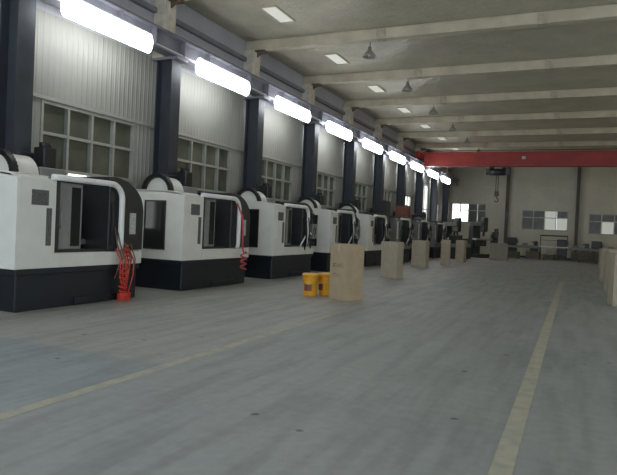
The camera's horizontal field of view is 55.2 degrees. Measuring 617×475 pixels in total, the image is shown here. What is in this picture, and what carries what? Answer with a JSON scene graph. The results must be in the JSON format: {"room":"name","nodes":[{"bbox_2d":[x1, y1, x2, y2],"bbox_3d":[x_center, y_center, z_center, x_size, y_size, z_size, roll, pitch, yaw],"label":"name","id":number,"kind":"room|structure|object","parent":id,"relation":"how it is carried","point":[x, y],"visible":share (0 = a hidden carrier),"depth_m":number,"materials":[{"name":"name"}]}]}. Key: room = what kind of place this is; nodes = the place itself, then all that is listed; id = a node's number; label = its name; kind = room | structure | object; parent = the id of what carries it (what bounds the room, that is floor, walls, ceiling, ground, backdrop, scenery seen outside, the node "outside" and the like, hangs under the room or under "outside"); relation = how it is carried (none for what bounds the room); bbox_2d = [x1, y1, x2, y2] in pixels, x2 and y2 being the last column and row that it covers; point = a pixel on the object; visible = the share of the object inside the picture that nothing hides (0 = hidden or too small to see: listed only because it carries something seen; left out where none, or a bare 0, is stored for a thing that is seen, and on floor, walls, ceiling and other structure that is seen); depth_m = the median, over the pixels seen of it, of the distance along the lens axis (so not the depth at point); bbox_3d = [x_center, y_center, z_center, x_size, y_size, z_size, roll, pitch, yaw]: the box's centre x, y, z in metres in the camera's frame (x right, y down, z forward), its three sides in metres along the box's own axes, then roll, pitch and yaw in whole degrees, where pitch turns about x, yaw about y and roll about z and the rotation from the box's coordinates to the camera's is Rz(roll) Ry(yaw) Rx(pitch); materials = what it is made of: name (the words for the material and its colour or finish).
{"room":"metal workshop","nodes":[
{"label":"metal workshop","id":0,"kind":"room"},
{"bbox_2d":[0,0,450,221],"bbox_3d":[-0.247,-2.472,22.616,0.200,7.150,57.000,3,1,24],"label":"wall","id":1,"kind":"structure","parent":0,"point":[73,63],"depth_m":15.69,"materials":[{"name":"white metal"}]},
{"bbox_2d":[40,100,135,185],"bbox_3d":[-4.733,-1.426,12.695,0.140,2.490,2.670,3,1,24],"label":"window","id":2,"kind":"structure","parent":1,"relation":"in","point":[87,144],"depth_m":12.64,"materials":[{"name":"metal"}]},
{"bbox_2d":[177,135,231,192],"bbox_3d":[-2.983,-1.412,16.568,0.140,2.490,2.670,3,1,24],"label":"window","id":3,"kind":"structure","parent":1,"relation":"in","point":[209,165],"depth_m":16.66,"materials":[{"name":"metal"}]},
{"bbox_2d":[33,92,414,196],"bbox_3d":[-1.946,-2.700,18.529,0.050,0.070,42.850,3,1,24],"label":"trim","id":4,"kind":"structure","parent":1,"relation":"attached to","point":[37,95],"depth_m":14.07,"materials":[{"name":"metal"}]},
{"bbox_2d":[261,158,292,201],"bbox_3d":[-1.233,-1.399,20.441,0.140,2.490,2.670,3,1,24],"label":"window","id":5,"kind":"structure","parent":1,"relation":"in","point":[279,175],"depth_m":20.81,"materials":[{"name":"glass"}]},
{"bbox_2d":[129,0,451,172],"bbox_3d":[0.034,-5.446,22.500,0.120,0.120,57.000,3,1,24],"label":"trim","id":6,"kind":"structure","parent":1,"relation":"attached to","point":[141,3],"depth_m":17.75,"materials":[{"name":"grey metal"}]},
{"bbox_2d":[316,172,335,208],"bbox_3d":[0.517,-1.385,24.314,0.140,2.490,2.670,3,1,24],"label":"window","id":7,"kind":"structure","parent":1,"relation":"in","point":[326,184],"depth_m":24.86,"materials":[{"name":"glass"}]},
{"bbox_2d":[355,182,367,212],"bbox_3d":[2.268,-1.371,28.187,0.140,2.490,2.670,3,1,24],"label":"window","id":8,"kind":"structure","parent":1,"relation":"in","point":[360,189],"depth_m":28.73,"materials":[{"name":"glass"}]},
{"bbox_2d":[383,190,391,215],"bbox_3d":[4.018,-1.357,32.060,0.140,2.490,2.670,3,1,24],"label":"window","id":9,"kind":"structure","parent":1,"relation":"in","point":[387,194],"depth_m":32.62,"materials":[{"name":"glass"}]},
{"bbox_2d":[405,195,410,206],"bbox_3d":[5.768,-1.343,35.932,0.140,2.490,2.670,3,1,24],"label":"window","id":10,"kind":"structure","parent":1,"relation":"in","point":[408,198],"depth_m":36.72,"materials":[{"name":"glass"}]},
{"bbox_2d":[414,181,427,218],"bbox_3d":[7.515,-1.859,39.737,0.140,3.550,3.600,3,1,24],"label":"window","id":11,"kind":"structure","parent":1,"relation":"in","point":[425,194],"depth_m":41.09,"materials":[{"name":"glass"}]},
{"bbox_2d":[437,203,438,220],"bbox_3d":[9.268,-1.316,43.678,0.140,2.490,2.670,3,1,24],"label":"window","id":12,"kind":"structure","parent":1,"relation":"in","point":[437,203],"depth_m":44.81,"materials":[{"name":"glass"}]},
{"bbox_2d":[0,257,616,474],"bbox_3d":[8.454,1.667,18.835,19.750,0.200,57.300,3,1,24],"label":"floor","id":13,"kind":"structure","parent":0,"point":[422,374],"depth_m":5.86,"materials":[{"name":"paint"}]},
{"bbox_2d":[0,0,36,153],"bbox_3d":[-5.203,-2.336,10.480,0.760,6.840,0.500,3,1,24],"label":"steel column","id":14,"kind":"structure","parent":13,"relation":"on","point":[17,17],"depth_m":10.46,"materials":[{"name":"metal"}]},
{"bbox_2d":[41,0,459,185],"bbox_3d":[0.483,-4.545,22.239,0.320,0.530,56.900,3,1,24],"label":"girder","id":15,"kind":"object","parent":14,"relation":"on","point":[166,43],"visible":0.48,"depth_m":15.74,"materials":[{"name":"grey metal"}]},
{"bbox_2d":[61,0,152,52],"bbox_3d":[-3.954,-4.223,11.733,0.280,0.450,2.300,3,1,24],"label":"strip light","id":16,"kind":"object","parent":15,"relation":"hanging from","point":[82,12],"visible":1,"depth_m":11.51,"materials":[{"name":"white plastic"}]},
{"bbox_2d":[195,58,249,95],"bbox_3d":[-2.236,-4.210,15.533,0.280,0.450,2.300,3,1,24],"label":"strip light","id":17,"kind":"object","parent":15,"relation":"hanging from","point":[206,69],"visible":1,"depth_m":15.26,"materials":[{"name":"white plastic"}]},
{"bbox_2d":[274,95,310,122],"bbox_3d":[-0.519,-4.196,19.333,0.280,0.450,2.300,3,1,24],"label":"strip light","id":18,"kind":"object","parent":15,"relation":"hanging from","point":[284,105],"visible":1,"depth_m":19.05,"materials":[{"name":"white plastic"}]},
{"bbox_2d":[326,120,351,140],"bbox_3d":[1.198,-4.182,23.133,0.280,0.450,2.300,3,1,24],"label":"strip light","id":19,"kind":"object","parent":15,"relation":"hanging from","point":[332,127],"visible":1,"depth_m":22.81,"materials":[{"name":"white plastic"}]},
{"bbox_2d":[362,138,382,153],"bbox_3d":[2.915,-4.169,26.933,0.280,0.450,2.300,3,1,24],"label":"strip light","id":20,"kind":"object","parent":15,"relation":"hanging from","point":[367,143],"visible":1,"depth_m":26.60,"materials":[{"name":"white plastic"}]},
{"bbox_2d":[390,151,405,164],"bbox_3d":[4.632,-4.155,30.733,0.280,0.450,2.300,3,1,24],"label":"strip light","id":21,"kind":"object","parent":15,"relation":"hanging from","point":[394,156],"visible":1,"depth_m":30.42,"materials":[{"name":"white plastic"}]},
{"bbox_2d":[411,161,423,172],"bbox_3d":[6.349,-4.142,34.533,0.280,0.450,2.300,3,1,24],"label":"strip light","id":22,"kind":"object","parent":15,"relation":"hanging from","point":[414,165],"visible":1,"depth_m":34.12,"materials":[{"name":"white plastic"}]},
{"bbox_2d":[427,169,437,178],"bbox_3d":[8.066,-4.128,38.333,0.280,0.450,2.300,3,1,24],"label":"strip light","id":23,"kind":"object","parent":15,"relation":"hanging from","point":[431,173],"visible":1,"depth_m":37.89,"materials":[{"name":"white plastic"}]},
{"bbox_2d":[441,175,450,183],"bbox_3d":[9.784,-4.114,42.133,0.280,0.450,2.300,3,1,24],"label":"strip light","id":24,"kind":"object","parent":15,"relation":"hanging from","point":[444,179],"visible":1,"depth_m":41.66,"materials":[{"name":"white plastic"}]},
{"bbox_2d":[415,149,616,166],"bbox_3d":[15.214,-4.432,32.975,18.270,0.937,2.200,3,1,24],"label":"crane","id":25,"kind":"object","parent":15,"relation":"on","point":[525,158],"visible":0.94,"depth_m":34.06,"materials":[{"name":"red paint"}]},
{"bbox_2d":[485,166,510,215],"bbox_3d":[11.127,-2.723,34.816,1.400,2.900,0.600,3,1,24],"label":"crane hoist","id":26,"kind":"object","parent":25,"relation":"hanging from","point":[491,171],"visible":1,"depth_m":34.69,"materials":[{"name":"black metal"}]},
{"bbox_2d":[0,142,142,312],"bbox_3d":[-4.468,-0.280,10.481,1.994,2.800,2.900,3,1,24],"label":"machine","id":27,"kind":"object","parent":13,"relation":"on","point":[65,240],"visible":1,"depth_m":9.91,"materials":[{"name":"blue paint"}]},
{"bbox_2d":[0,154,38,174],"bbox_3d":[-5.095,-1.249,10.142,0.740,0.370,0.480,3,1,24],"label":"hood","id":28,"kind":"object","parent":27,"relation":"attached to","point":[25,164],"depth_m":9.98,"materials":[{"name":"white metal"}]},
{"bbox_2d":[152,0,187,175],"bbox_3d":[-3.453,-2.322,14.353,0.760,6.840,0.500,3,1,24],"label":"steel column","id":29,"kind":"structure","parent":13,"relation":"on","point":[168,70],"depth_m":14.31,"materials":[{"name":"metal"}]},
{"bbox_2d":[0,311,342,419],"bbox_3d":[-3.012,1.317,2.728,0.120,0.003,17.500,3,1,24],"label":"floor marking","id":30,"kind":"object","parent":13,"relation":"on","point":[46,402],"depth_m":5.70,"materials":[{"name":"yellow paint"}]},
{"bbox_2d":[135,168,249,290],"bbox_3d":[-2.784,-0.268,14.274,1.940,2.800,2.900,3,1,24],"label":"machine","id":31,"kind":"object","parent":13,"relation":"on","point":[192,239],"visible":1,"depth_m":13.19,"materials":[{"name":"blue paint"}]},
{"bbox_2d":[147,178,183,191],"bbox_3d":[-3.386,-1.236,13.924,0.740,0.370,0.480,3,1,24],"label":"hood","id":32,"kind":"object","parent":31,"relation":"attached to","point":[155,183],"depth_m":13.75,"materials":[{"name":"white metal"}]},
{"bbox_2d":[242,49,269,188],"bbox_3d":[-1.702,-2.308,18.226,0.760,6.840,0.500,3,1,24],"label":"steel column","id":33,"kind":"structure","parent":13,"relation":"on","point":[255,105],"depth_m":18.18,"materials":[{"name":"grey metal"}]},
{"bbox_2d":[237,183,316,278],"bbox_3d":[-1.085,-0.255,18.060,1.918,2.800,2.900,3,1,24],"label":"machine","id":34,"kind":"object","parent":13,"relation":"on","point":[282,235],"visible":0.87,"depth_m":17.06,"materials":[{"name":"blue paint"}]},
{"bbox_2d":[241,191,266,201],"bbox_3d":[-1.677,-1.222,17.705,0.740,0.370,0.480,3,1,24],"label":"hood","id":35,"kind":"object","parent":34,"relation":"attached to","point":[247,195],"depth_m":17.50,"materials":[{"name":"white metal"}]},
{"bbox_2d":[302,273,319,295],"bbox_3d":[0.046,1.038,13.029,0.396,0.490,0.399,3,1,13],"label":"plastic bucket","id":36,"kind":"object","parent":13,"relation":"on","point":[310,280],"visible":1,"depth_m":12.89,"materials":[{"name":"plastic"}]},
{"bbox_2d":[301,83,323,197],"bbox_3d":[0.048,-2.295,22.099,0.760,6.840,0.500,3,1,24],"label":"steel column","id":37,"kind":"structure","parent":13,"relation":"on","point":[311,129],"depth_m":22.06,"materials":[{"name":"metal"}]},
{"bbox_2d":[318,272,329,295],"bbox_3d":[0.391,1.049,13.290,0.399,0.490,0.396,2,1,-43],"label":"plastic bucket","id":38,"kind":"object","parent":13,"relation":"on","point":[323,287],"visible":0.62,"depth_m":13.14,"materials":[{"name":"plastic"}]},
{"bbox_2d":[296,193,360,271],"bbox_3d":[0.624,-0.242,21.842,1.918,2.800,2.900,3,1,24],"label":"machine","id":39,"kind":"object","parent":13,"relation":"on","point":[341,226],"visible":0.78,"depth_m":20.56,"materials":[{"name":"white metal"}]},
{"bbox_2d":[300,200,320,208],"bbox_3d":[0.032,-1.209,21.487,0.740,0.370,0.480,3,1,24],"label":"hood","id":40,"kind":"object","parent":39,"relation":"attached to","point":[308,202],"depth_m":21.24,"materials":[{"name":"white metal"}]},
{"bbox_2d":[329,243,364,301],"bbox_3d":[0.813,0.730,12.579,0.526,1.189,0.500,2,1,-42],"label":"cardboard box","id":41,"kind":"object","parent":13,"relation":"on","point":[346,260],"visible":1,"depth_m":12.39,"materials":[{"name":"beige cardboard"}]},
{"bbox_2d":[342,107,360,203],"bbox_3d":[1.798,-2.281,25.971,0.760,6.840,0.500,3,1,24],"label":"steel column","id":42,"kind":"structure","parent":13,"relation":"on","point":[350,147],"depth_m":25.93,"materials":[{"name":"metal"}]},
{"bbox_2d":[338,200,390,266],"bbox_3d":[2.333,-0.228,25.624,1.918,2.800,2.900,3,1,24],"label":"machine","id":43,"kind":"object","parent":13,"relation":"on","point":[375,228],"visible":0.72,"depth_m":24.99,"materials":[{"name":"white metal"}]},
{"bbox_2d":[341,206,358,212],"bbox_3d":[1.741,-1.195,25.269,0.740,0.370,0.480,3,1,24],"label":"hood","id":44,"kind":"object","parent":43,"relation":"attached to","point":[354,208],"depth_m":25.04,"materials":[{"name":"white metal"}]},
{"bbox_2d":[372,124,388,207],"bbox_3d":[3.548,-2.267,29.844,0.760,6.840,0.500,3,1,24],"label":"steel column","id":45,"kind":"structure","parent":13,"relation":"on","point":[379,159],"depth_m":29.79,"materials":[{"name":"grey metal"}]},
{"bbox_2d":[373,200,390,223],"bbox_3d":[3.376,-0.262,27.446,0.655,2.900,0.700,3,1,24],"label":"tall cabinet","id":46,"kind":"object","parent":13,"relation":"on","point":[379,206],"visible":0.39,"depth_m":27.14,"materials":[{"name":"grey metal"}]},
{"bbox_2d":[369,208,413,261],"bbox_3d":[4.042,-0.215,29.405,1.918,2.800,2.900,3,1,24],"label":"machine","id":47,"kind":"object","parent":13,"relation":"on","point":[402,229],"visible":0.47,"depth_m":29.45,"materials":[{"name":"white metal"}]},
{"bbox_2d":[380,241,403,277],"bbox_3d":[2.721,0.715,19.179,0.560,1.169,0.506,3,1,32],"label":"cardboard box","id":48,"kind":"object","parent":13,"relation":"on","point":[392,252],"visible":1,"depth_m":18.98,"materials":[{"name":"beige cardboard"}]},
{"bbox_2d":[395,138,409,205],"bbox_3d":[5.298,-2.253,33.717,0.760,6.840,0.500,3,1,24],"label":"steel column","id":49,"kind":"structure","parent":13,"relation":"on","point":[402,169],"depth_m":33.68,"materials":[{"name":"black metal"}]},
{"bbox_2d":[395,206,410,217],"bbox_3d":[4.952,-0.229,31.178,0.655,2.850,0.700,3,1,24],"label":"tall cabinet","id":50,"kind":"object","parent":13,"relation":"on","point":[401,211],"visible":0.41,"depth_m":30.86,"materials":[{"name":"red metal"}]},
{"bbox_2d":[393,211,431,259],"bbox_3d":[5.750,-0.201,33.187,1.918,2.800,2.900,3,1,24],"label":"machine","id":51,"kind":"object","parent":13,"relation":"on","point":[422,228],"visible":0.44,"depth_m":33.07,"materials":[{"name":"white metal"}]},
{"bbox_2d":[411,240,429,266],"bbox_3d":[4.903,0.706,25.875,0.640,1.159,0.506,3,1,28],"label":"cardboard box","id":52,"kind":"object","parent":13,"relation":"on","point":[420,248],"visible":0.96,"depth_m":25.66,"materials":[{"name":"beige cardboard"}]},
{"bbox_2d":[414,148,426,214],"bbox_3d":[7.048,-2.239,37.590,0.760,6.840,0.500,3,1,24],"label":"steel column","id":53,"kind":"structure","parent":13,"relation":"on","point":[419,185],"depth_m":37.56,"materials":[{"name":"black metal"}]},
{"bbox_2d":[412,212,446,257],"bbox_3d":[7.459,-0.188,36.969,1.918,2.800,2.900,3,1,24],"label":"machine","id":54,"kind":"object","parent":13,"relation":"on","point":[439,232],"visible":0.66,"depth_m":36.36,"materials":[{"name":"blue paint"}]},
{"bbox_2d":[429,167,440,220],"bbox_3d":[8.798,-2.225,41.463,0.760,6.840,0.500,3,1,24],"label":"steel column","id":55,"kind":"structure","parent":13,"relation":"on","point":[434,182],"depth_m":41.44,"materials":[{"name":"grey metal"}]},
{"bbox_2d":[440,240,450,264],"bbox_3d":[6.649,0.714,28.597,0.420,1.209,0.426,3,1,18],"label":"cardboard box","id":56,"kind":"object","parent":13,"relation":"on","point":[445,244],"visible":0.96,"depth_m":28.41,"materials":[{"name":"beige cardboard"}]},
{"bbox_2d":[441,167,452,221],"bbox_3d":[10.548,-2.212,45.336,0.760,6.840,0.500,3,1,24],"label":"steel column","id":57,"kind":"structure","parent":13,"relation":"on","point":[446,187],"depth_m":45.31,"materials":[{"name":"grey metal"}]},
{"bbox_2d":[443,218,461,239],"bbox_3d":[9.664,-0.031,39.884,1.487,2.588,1.288,2,1,-44],"label":"mill","id":58,"kind":"object","parent":13,"relation":"on","point":[456,224],"visible":0.34,"depth_m":39.49,"materials":[{"name":"green paint"}]},
{"bbox_2d":[449,235,470,258],"bbox_3d":[9.452,0.584,36.677,0.770,1.450,2.250,3,1,37],"label":"machine","id":59,"kind":"object","parent":13,"relation":"on","point":[453,238],"visible":0.44,"depth_m":35.85,"materials":[{"name":"green paint"}]},
{"bbox_2d":[455,240,466,262],"bbox_3d":[8.222,0.740,31.837,0.460,1.189,0.466,3,1,29],"label":"cardboard box","id":60,"kind":"object","parent":13,"relation":"on","point":[460,254],"visible":0.97,"depth_m":31.64,"materials":[{"name":"beige cardboard"}]},
{"bbox_2d":[468,217,492,257],"bbox_3d":[11.498,-0.002,39.795,1.552,2.700,1.344,2,1,-27],"label":"mill","id":61,"kind":"object","parent":13,"relation":"on","point":[475,228],"visible":0.92,"depth_m":39.55,"materials":[{"name":"green paint"}]},
{"bbox_2d":[487,229,498,253],"bbox_3d":[13.514,0.378,42.682,1.164,2.025,1.008,3,1,7],"label":"mill","id":62,"kind":"object","parent":13,"relation":"on","point":[494,235],"visible":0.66,"depth_m":42.29,"materials":[{"name":"grey metal"}]},
{"bbox_2d":[489,243,507,260],"bbox_3d":[11.896,0.888,36.870,1.050,1.056,0.800,3,1,21],"label":"cardboard box","id":63,"kind":"object","parent":13,"relation":"on","point":[498,251],"visible":0.99,"depth_m":36.49,"materials":[{"name":"beige cardboard"}]},
{"bbox_2d":[503,167,510,243],"bbox_3d":[15.617,-2.130,46.447,0.400,7.100,0.400,3,1,24],"label":"wall column","id":64,"kind":"structure","parent":13,"relation":"on","point":[508,177],"depth_m":46.34,"materials":[{"name":"grey metal"}]},
{"bbox_2d":[508,251,519,258],"bbox_3d":[14.183,1.196,40.993,0.800,0.510,0.700,3,1,35],"label":"wooden crate","id":65,"kind":"object","parent":13,"relation":"on","point":[514,254],"visible":0.74,"depth_m":40.70,"materials":[{"name":"brown wood"}]},
{"bbox_2d":[507,237,538,257],"bbox_3d":[16.098,0.757,44.262,2.250,1.450,0.770,3,1,21],"label":"machine","id":66,"kind":"object","parent":13,"relation":"on","point":[511,241],"visible":0.74,"depth_m":44.16,"materials":[{"name":"green paint"}]},
{"bbox_2d":[487,283,562,474],"bbox_3d":[2.590,1.503,6.780,0.140,0.003,29.500,3,1,24],"label":"floor marking","id":67,"kind":"object","parent":13,"relation":"on","point":[503,463],"depth_m":5.15,"materials":[{"name":"yellow paint"}]},
{"bbox_2d":[525,251,540,258],"bbox_3d":[15.899,1.236,41.754,0.900,0.560,0.700,3,1,30],"label":"wooden crate","id":68,"kind":"object","parent":13,"relation":"on","point":[529,254],"visible":0.97,"depth_m":41.49,"materials":[{"name":"brown wood"}]},
{"bbox_2d":[543,254,554,259],"bbox_3d":[16.892,1.362,41.414,0.700,0.410,0.600,3,1,34],"label":"wooden crate","id":69,"kind":"object","parent":13,"relation":"on","point":[545,256],"visible":0.96,"depth_m":41.21,"materials":[{"name":"brown wood"}]},
{"bbox_2d":[539,235,567,259],"bbox_3d":[17.640,0.706,42.505,1.900,1.750,0.800,3,1,24],"label":"workbench","id":70,"kind":"object","parent":13,"relation":"on","point":[540,246],"visible":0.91,"depth_m":42.55,"materials":[{"name":"grey metal"}]},
{"bbox_2d":[556,240,590,259],"bbox_3d":[19.360,0.924,43.115,2.250,1.450,0.770,3,1,24],"label":"machine","id":71,"kind":"object","parent":13,"relation":"on","point":[560,243],"visible":0.8,"depth_m":43.07,"materials":[{"name":"grey metal"}]},
{"bbox_2d":[573,167,580,252],"bbox_3d":[20.213,-1.887,44.369,0.400,7.100,0.400,3,1,24],"label":"wall column","id":72,"kind":"structure","parent":13,"relation":"on","point":[579,168],"depth_m":44.25,"materials":[{"name":"grey metal"}]},
{"bbox_2d":[571,252,582,261],"bbox_3d":[18.658,1.350,40.945,0.800,0.610,0.700,3,1,23],"label":"wooden crate","id":73,"kind":"object","parent":13,"relation":"on","point":[574,256],"visible":0.6,"depth_m":40.70,"materials":[{"name":"brown wood"}]},
{"bbox_2d":[578,251,594,262],"bbox_3d":[18.585,1.322,39.442,1.000,0.710,0.800,3,1,27],"label":"wooden crate","id":74,"kind":"object","parent":13,"relation":"on","point":[582,256],"visible":0.93,"depth_m":39.10,"materials":[{"name":"brown wood"}]},
{"bbox_2d":[595,252,598,263],"bbox_3d":[18.883,1.342,37.552,1.100,0.760,0.800,3,1,22],"label":"wooden crate","id":75,"kind":"object","parent":13,"relation":"on","point":[596,253],"visible":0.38,"depth_m":37.38,"materials":[{"name":"brown wood"}]},
{"bbox_2d":[598,248,600,274],"bbox_3d":[13.129,1.079,25.887,0.700,1.159,0.706,3,1,24],"label":"cardboard box","id":76,"kind":"object","parent":13,"relation":"on","point":[600,248],"visible":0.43,"depth_m":25.71,"materials":[{"name":"beige cardboard"}]},
{"bbox_2d":[591,241,613,257],"bbox_3d":[21.284,1.034,41.804,2.250,1.450,0.770,3,1,30],"label":"machine","id":77,"kind":"object","parent":13,"relation":"on","point":[595,245],"visible":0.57,"depth_m":41.94,"materials":[{"name":"grey metal"}]},
{"bbox_2d":[603,251,605,285],"bbox_3d":[10.238,1.052,19.732,0.620,1.159,0.626,3,1,30],"label":"cardboard box","id":78,"kind":"object","parent":13,"relation":"on","point":[605,251],"visible":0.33,"depth_m":19.61,"materials":[{"name":"beige cardboard"}]},
{"bbox_2d":[599,248,616,280],"bbox_3d":[11.520,1.039,22.444,0.700,1.209,0.706,3,1,21],"label":"cardboard box","id":79,"kind":"object","parent":13,"relation":"on","point":[603,250],"visible":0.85,"depth_m":22.24,"materials":[{"name":"beige cardboard"}]},
{"bbox_2d":[604,250,616,291],"bbox_3d":[9.123,1.006,17.382,0.620,1.229,0.626,3,1,19],"label":"cardboard box","id":80,"kind":"object","parent":13,"relation":"on","point":[607,251],"visible":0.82,"depth_m":17.43,"materials":[{"name":"beige cardboard"}]},
{"bbox_2d":[607,253,616,305],"bbox_3d":[7.444,1.000,13.861,0.620,1.209,0.626,3,1,16],"label":"cardboard box","id":81,"kind":"object","parent":13,"relation":"on","point":[612,274],"visible":1,"depth_m":13.76,"materials":[{"name":"beige cardboard"}]},
{"bbox_2d":[184,0,616,152],"bbox_3d":[8.786,-5.650,18.711,19.750,0.150,57.300,3,1,24],"label":"ceiling","id":82,"kind":"structure","parent":0,"point":[244,19],"depth_m":18.54,"materials":[{"name":"white paint"}]},
{"bbox_2d":[259,5,295,23],"bbox_3d":[-0.811,-5.945,15.737,0.480,0.030,1.200,3,1,24],"label":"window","id":83,"kind":"structure","parent":82,"relation":"attached to","point":[274,11],"depth_m":15.70,"materials":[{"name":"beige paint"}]},
{"bbox_2d":[323,53,349,64],"bbox_3d":[0.940,-5.931,19.610,0.480,0.030,1.200,3,1,24],"label":"window","id":84,"kind":"structure","parent":82,"relation":"attached to","point":[335,58],"depth_m":19.56,"materials":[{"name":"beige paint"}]},
{"bbox_2d":[362,42,376,58],"bbox_3d":[1.787,-5.556,17.154,0.430,0.620,0.430,3,1,24],"label":"pendant lamp","id":85,"kind":"object","parent":82,"relation":"hanging from","point":[369,54],"visible":0.97,"depth_m":17.12,"materials":[{"name":"metal"}]},
{"bbox_2d":[365,85,385,92],"bbox_3d":[2.690,-5.918,23.483,0.480,0.030,1.200,3,1,24],"label":"window","id":86,"kind":"structure","parent":82,"relation":"attached to","point":[375,88],"depth_m":23.44,"materials":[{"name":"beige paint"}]},
{"bbox_2d":[396,107,412,112],"bbox_3d":[4.440,-5.904,27.356,0.480,0.030,1.200,3,1,24],"label":"window","id":87,"kind":"structure","parent":82,"relation":"attached to","point":[401,109],"depth_m":27.27,"materials":[{"name":"white glass"}]},
{"bbox_2d":[401,80,412,91],"bbox_3d":[3.537,-5.542,21.027,0.430,0.620,0.430,3,1,24],"label":"pendant lamp","id":88,"kind":"object","parent":82,"relation":"hanging from","point":[407,88],"visible":0.94,"depth_m":20.98,"materials":[{"name":"metal"}]},
{"bbox_2d":[418,124,431,128],"bbox_3d":[6.190,-5.890,31.229,0.480,0.030,1.200,3,1,24],"label":"window","id":89,"kind":"structure","parent":82,"relation":"attached to","point":[424,126],"depth_m":31.20,"materials":[{"name":"white glass"}]},
{"bbox_2d":[246,4,616,51],"bbox_3d":[6.806,-5.430,14.392,19.080,0.302,0.250,3,1,24],"label":"roof beam","id":90,"kind":"structure","parent":82,"relation":"attached to","point":[604,12],"depth_m":15.71,"materials":[{"name":"beige paint"}]},
{"bbox_2d":[428,107,438,114],"bbox_3d":[5.287,-5.528,24.900,0.430,0.620,0.430,3,1,24],"label":"pendant lamp","id":91,"kind":"object","parent":82,"relation":"hanging from","point":[433,111],"visible":0.98,"depth_m":24.85,"materials":[{"name":"metal"}]},
{"bbox_2d":[448,125,456,131],"bbox_3d":[7.037,-5.514,28.773,0.430,0.620,0.430,3,1,24],"label":"pendant lamp","id":92,"kind":"object","parent":82,"relation":"hanging from","point":[452,129],"visible":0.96,"depth_m":28.72,"materials":[{"name":"metal"}]},
{"bbox_2d":[304,54,616,84],"bbox_3d":[8.556,-5.417,18.265,19.080,0.302,0.250,3,1,24],"label":"roof beam","id":93,"kind":"structure","parent":82,"relation":"attached to","point":[602,60],"depth_m":19.61,"materials":[{"name":"beige paint"}]},
{"bbox_2d":[344,87,616,107],"bbox_3d":[10.306,-5.403,22.138,19.080,0.302,0.250,3,1,24],"label":"roof beam","id":94,"kind":"structure","parent":82,"relation":"attached to","point":[610,91],"depth_m":23.47,"materials":[{"name":"beige paint"}]},
{"bbox_2d":[374,110,616,124],"bbox_3d":[12.056,-5.389,26.011,19.080,0.302,0.250,3,1,24],"label":"roof beam","id":95,"kind":"structure","parent":82,"relation":"attached to","point":[606,113],"depth_m":27.31,"materials":[{"name":"beige paint"}]},
{"bbox_2d":[397,127,616,137],"bbox_3d":[13.806,-5.375,29.884,19.080,0.302,0.250,3,1,24],"label":"roof beam","id":96,"kind":"structure","parent":82,"relation":"attached to","point":[602,130],"depth_m":31.17,"materials":[{"name":"beige paint"}]},
{"bbox_2d":[416,140,616,148],"bbox_3d":[15.556,-5.361,33.757,19.080,0.302,0.250,3,1,24],"label":"roof beam","id":97,"kind":"structure","parent":82,"relation":"attached to","point":[601,142],"depth_m":34.99,"materials":[{"name":"beige paint"}]},
{"bbox_2d":[449,167,616,257],"bbox_3d":[20.336,-1.911,44.698,19.550,7.150,0.200,3,1,24],"label":"wall","id":98,"kind":"structure","parent":0,"point":[591,201],"depth_m":45.64,"materials":[{"name":"beige paint"}]},
{"bbox_2d":[451,203,486,221],"bbox_3d":[13.014,-1.998,47.936,2.750,1.550,0.130,3,1,24],"label":"window","id":99,"kind":"structure","parent":98,"relation":"in","point":[468,212],"depth_m":47.90,"materials":[{"name":"glass"}]},
{"bbox_2d":[450,186,616,189],"bbox_3d":[20.365,-3.695,44.554,19.150,0.120,0.050,3,1,24],"label":"trim","id":100,"kind":"structure","parent":98,"relation":"attached to","point":[450,186],"depth_m":45.77,"materials":[{"name":"grey metal"}]},
{"bbox_2d":[521,210,568,230],"bbox_3d":[18.230,-1.321,45.577,3.350,1.550,0.130,3,1,24],"label":"window","id":101,"kind":"structure","parent":98,"relation":"in","point":[546,220],"depth_m":45.54,"materials":[{"name":"glass"}]},
{"bbox_2d":[588,214,616,234],"bbox_3d":[22.591,-0.940,43.604,3.450,1.550,0.130,3,1,24],"label":"window","id":102,"kind":"structure","parent":98,"relation":"in","point":[598,224],"depth_m":43.89,"materials":[{"name":"glass"}]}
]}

